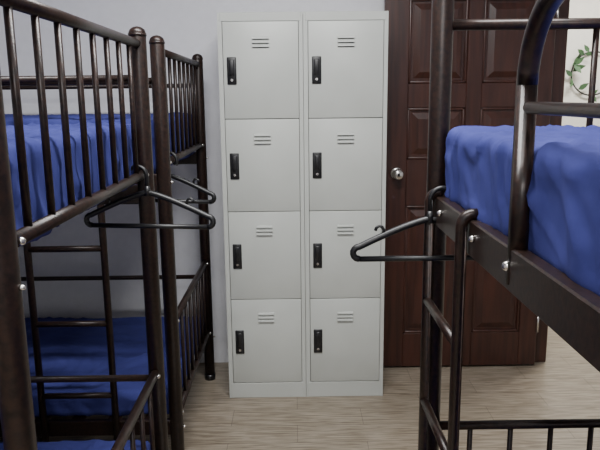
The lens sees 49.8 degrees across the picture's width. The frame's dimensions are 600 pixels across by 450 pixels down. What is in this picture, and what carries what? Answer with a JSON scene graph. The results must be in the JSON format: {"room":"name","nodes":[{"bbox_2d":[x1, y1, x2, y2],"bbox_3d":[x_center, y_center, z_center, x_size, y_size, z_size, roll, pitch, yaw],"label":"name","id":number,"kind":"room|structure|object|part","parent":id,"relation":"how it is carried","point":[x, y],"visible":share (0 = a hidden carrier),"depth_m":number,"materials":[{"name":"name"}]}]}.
{"room":"dormitory","nodes":[
{"label":"dormitory","id":0,"kind":"room"},
{"bbox_2d":[0,0,383,362],"bbox_3d":[-0.144,-0.615,3.424,5.020,2.800,0.120,-1,11,0],"label":"wall","id":1,"kind":"structure","parent":0,"point":[187,28],"depth_m":3.40,"materials":[{"name":"paint"}]},
{"bbox_2d":[383,0,558,365],"bbox_3d":[0.853,-0.228,3.315,0.853,2.038,0.115,-1,11,0],"label":"door","id":2,"kind":"structure","parent":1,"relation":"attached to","point":[499,329],"depth_m":3.29,"materials":[{"name":"brown wood"}]},
{"bbox_3d":[0.497,-0.258,3.285,0.064,0.064,0.074,-1,11,0],"label":"knob","id":3,"kind":"part","parent":2,"relation":"part of","materials":[{"name":"silver metal"}]},
{"bbox_3d":[1.273,-0.255,3.328,0.012,1.700,0.012,-1,11,0],"label":"hinges","id":4,"kind":"part","parent":2,"relation":"part of","materials":[{"name":"metal"}]},
{"bbox_2d":[534,0,569,361],"bbox_3d":[1.760,-0.311,3.483,0.970,2.140,0.200,-1,11,0],"label":"door frame","id":5,"kind":"structure","parent":1,"relation":"attached to","point":[560,50],"depth_m":3.29,"materials":[{"name":"brown wood"}]},
{"bbox_2d":[0,326,599,449],"bbox_3d":[0.686,1.096,2.202,6.620,0.100,7.320,-1,11,0],"label":"floor","id":6,"kind":"structure","parent":0,"point":[566,385],"depth_m":3.04,"materials":[{"name":"brown wood"}]},
{"bbox_2d":[0,0,168,449],"bbox_3d":[-1.415,0.342,1.570,1.962,1.670,1.061,-1,11,0],"label":"bunk bed","id":7,"kind":"object","parent":6,"relation":"on","point":[50,175],"visible":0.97,"depth_m":1.38,"materials":[{"name":"black metal"}]},
{"bbox_3d":[-1.416,-0.108,1.482,1.866,0.218,0.978,-1,11,0],"label":"mattress","id":8,"kind":"part","parent":7,"relation":"part of","materials":[{"name":"blue fabric"}]},
{"bbox_3d":[-1.403,0.854,1.671,1.863,0.131,0.977,-1,11,0],"label":"mattress","id":9,"kind":"part","parent":7,"relation":"part of","materials":[{"name":"blue fabric"}]},
{"bbox_2d":[84,164,215,229],"bbox_3d":[-0.454,-0.084,1.926,0.412,0.194,0.022,1,11,7],"label":"clothes hanger","id":10,"kind":"object","parent":7,"relation":"hanging from","point":[146,192],"visible":0.83,"depth_m":1.92,"materials":[{"name":"black plastic"}]},
{"bbox_2d":[0,35,214,449],"bbox_3d":[-1.427,0.100,2.791,1.962,1.670,1.010,-1,11,0],"label":"bunk bed","id":11,"kind":"object","parent":6,"relation":"on","point":[59,346],"visible":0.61,"depth_m":2.49,"materials":[{"name":"black metal"}]},
{"bbox_3d":[-1.429,-0.352,2.709,1.868,0.219,0.912,-1,11,0],"label":"mattress","id":12,"kind":"part","parent":11,"relation":"part of","materials":[{"name":"blue fabric"}]},
{"bbox_3d":[-1.415,0.611,2.901,1.865,0.131,0.909,-1,11,0],"label":"mattress","id":13,"kind":"part","parent":11,"relation":"part of","materials":[{"name":"blue fabric"}]},
{"bbox_2d":[155,151,215,203],"bbox_3d":[-0.509,-0.178,2.406,0.412,0.194,0.022,2,12,13],"label":"clothes hanger","id":14,"kind":"object","parent":11,"relation":"hanging from","point":[187,182],"visible":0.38,"depth_m":2.38,"materials":[{"name":"black plastic"}]},
{"bbox_2d":[217,12,305,397],"bbox_3d":[-0.171,-0.079,3.216,0.378,1.830,0.416,-1,11,0],"label":"locker","id":15,"kind":"object","parent":6,"relation":"on","point":[260,54],"visible":1,"depth_m":3.01,"materials":[{"name":"grey metal"}]},
{"bbox_3d":[-0.306,-0.689,2.889,0.042,0.120,0.014,-1,11,0],"label":"handle","id":16,"kind":"part","parent":15,"relation":"part of","materials":[{"name":"black plastic"}]},
{"bbox_3d":[-0.301,-0.269,2.972,0.042,0.120,0.014,-1,11,0],"label":"handle","id":17,"kind":"part","parent":15,"relation":"part of","materials":[{"name":"black plastic"}]},
{"bbox_3d":[-0.297,0.150,3.055,0.042,0.120,0.014,-1,11,0],"label":"handle","id":18,"kind":"part","parent":15,"relation":"part of","materials":[{"name":"black plastic"}]},
{"bbox_3d":[-0.292,0.570,3.139,0.042,0.120,0.014,-1,11,0],"label":"handle","id":19,"kind":"part","parent":15,"relation":"part of","materials":[{"name":"black plastic"}]},
{"bbox_3d":[-0.175,-0.693,2.902,0.336,0.425,0.030,-1,11,0],"label":"door","id":20,"kind":"part","parent":15,"relation":"part of","materials":[{"name":"grey metal"}]},
{"bbox_3d":[-0.170,-0.273,2.985,0.336,0.425,0.030,-1,11,0],"label":"door","id":21,"kind":"part","parent":15,"relation":"part of","materials":[{"name":"grey metal"}]},
{"bbox_3d":[-0.166,0.146,3.069,0.336,0.425,0.030,-1,11,0],"label":"door","id":22,"kind":"part","parent":15,"relation":"part of","materials":[{"name":"grey metal"}]},
{"bbox_3d":[-0.161,0.566,3.152,0.336,0.425,0.030,-1,11,0],"label":"door","id":23,"kind":"part","parent":15,"relation":"part of","materials":[{"name":"grey metal"}]},
{"bbox_2d":[303,11,388,396],"bbox_3d":[0.210,-0.084,3.219,0.378,1.830,0.416,-1,11,0],"label":"locker","id":24,"kind":"object","parent":6,"relation":"on","point":[345,53],"visible":1,"depth_m":3.01,"materials":[{"name":"grey metal"}]},
{"bbox_3d":[0.075,-0.694,2.892,0.042,0.120,0.014,-1,11,0],"label":"handle","id":25,"kind":"part","parent":24,"relation":"part of","materials":[{"name":"black plastic"}]},
{"bbox_3d":[0.079,-0.274,2.975,0.042,0.120,0.014,-1,11,0],"label":"handle","id":26,"kind":"part","parent":24,"relation":"part of","materials":[{"name":"black plastic"}]},
{"bbox_3d":[0.084,0.146,3.058,0.042,0.120,0.014,-1,11,0],"label":"handle","id":27,"kind":"part","parent":24,"relation":"part of","materials":[{"name":"black plastic"}]},
{"bbox_3d":[0.088,0.566,3.142,0.042,0.120,0.014,-1,11,0],"label":"handle","id":28,"kind":"part","parent":24,"relation":"part of","materials":[{"name":"black plastic"}]},
{"bbox_3d":[0.215,0.142,3.071,0.336,0.425,0.030,-1,11,0],"label":"door","id":29,"kind":"part","parent":24,"relation":"part of","materials":[{"name":"grey metal"}]},
{"bbox_3d":[0.219,0.562,3.155,0.336,0.425,0.030,-1,11,0],"label":"door","id":30,"kind":"part","parent":24,"relation":"part of","materials":[{"name":"grey metal"}]},
{"bbox_3d":[0.206,-0.698,2.905,0.336,0.425,0.030,-1,11,0],"label":"door","id":31,"kind":"part","parent":24,"relation":"part of","materials":[{"name":"grey metal"}]},
{"bbox_3d":[0.210,-0.278,2.988,0.336,0.425,0.030,-1,11,0],"label":"door","id":32,"kind":"part","parent":24,"relation":"part of","materials":[{"name":"grey metal"}]},
{"bbox_2d":[418,0,599,449],"bbox_3d":[0.813,0.436,0.793,0.972,1.740,1.989,-1,11,0],"label":"bunk bed","id":33,"kind":"object","parent":6,"relation":"on","point":[522,200],"visible":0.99,"depth_m":1.17,"materials":[{"name":"black metal"}]},
{"bbox_2d":[350,186,473,261],"bbox_3d":[0.327,-0.003,1.629,0.402,0.194,0.022,-1,11,0],"label":"clothes hanger","id":34,"kind":"object","parent":33,"relation":"hanging from","point":[430,218],"visible":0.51,"depth_m":1.63,"materials":[{"name":"black plastic"}]},
{"bbox_3d":[0.813,0.026,0.712,0.908,0.215,1.884,-1,11,0],"label":"mattress","id":35,"kind":"part","parent":33,"relation":"part of","materials":[{"name":"blue fabric"}]},
{"bbox_2d":[562,0,599,126],"bbox_3d":[2.247,-1.010,5.287,3.400,2.800,0.120,-1,11,0],"label":"wall","id":36,"kind":"structure","parent":0,"point":[577,38],"depth_m":5.16,"materials":[{"name":"paint"}]},
{"bbox_2d":[565,45,599,101],"bbox_3d":[2.309,-1.200,5.119,0.406,0.451,0.089,-1,11,0],"label":"wreath","id":37,"kind":"object","parent":36,"relation":"attached to","point":[579,58],"visible":0.84,"depth_m":5.12,"materials":[{"name":"green plant"}]}
]}

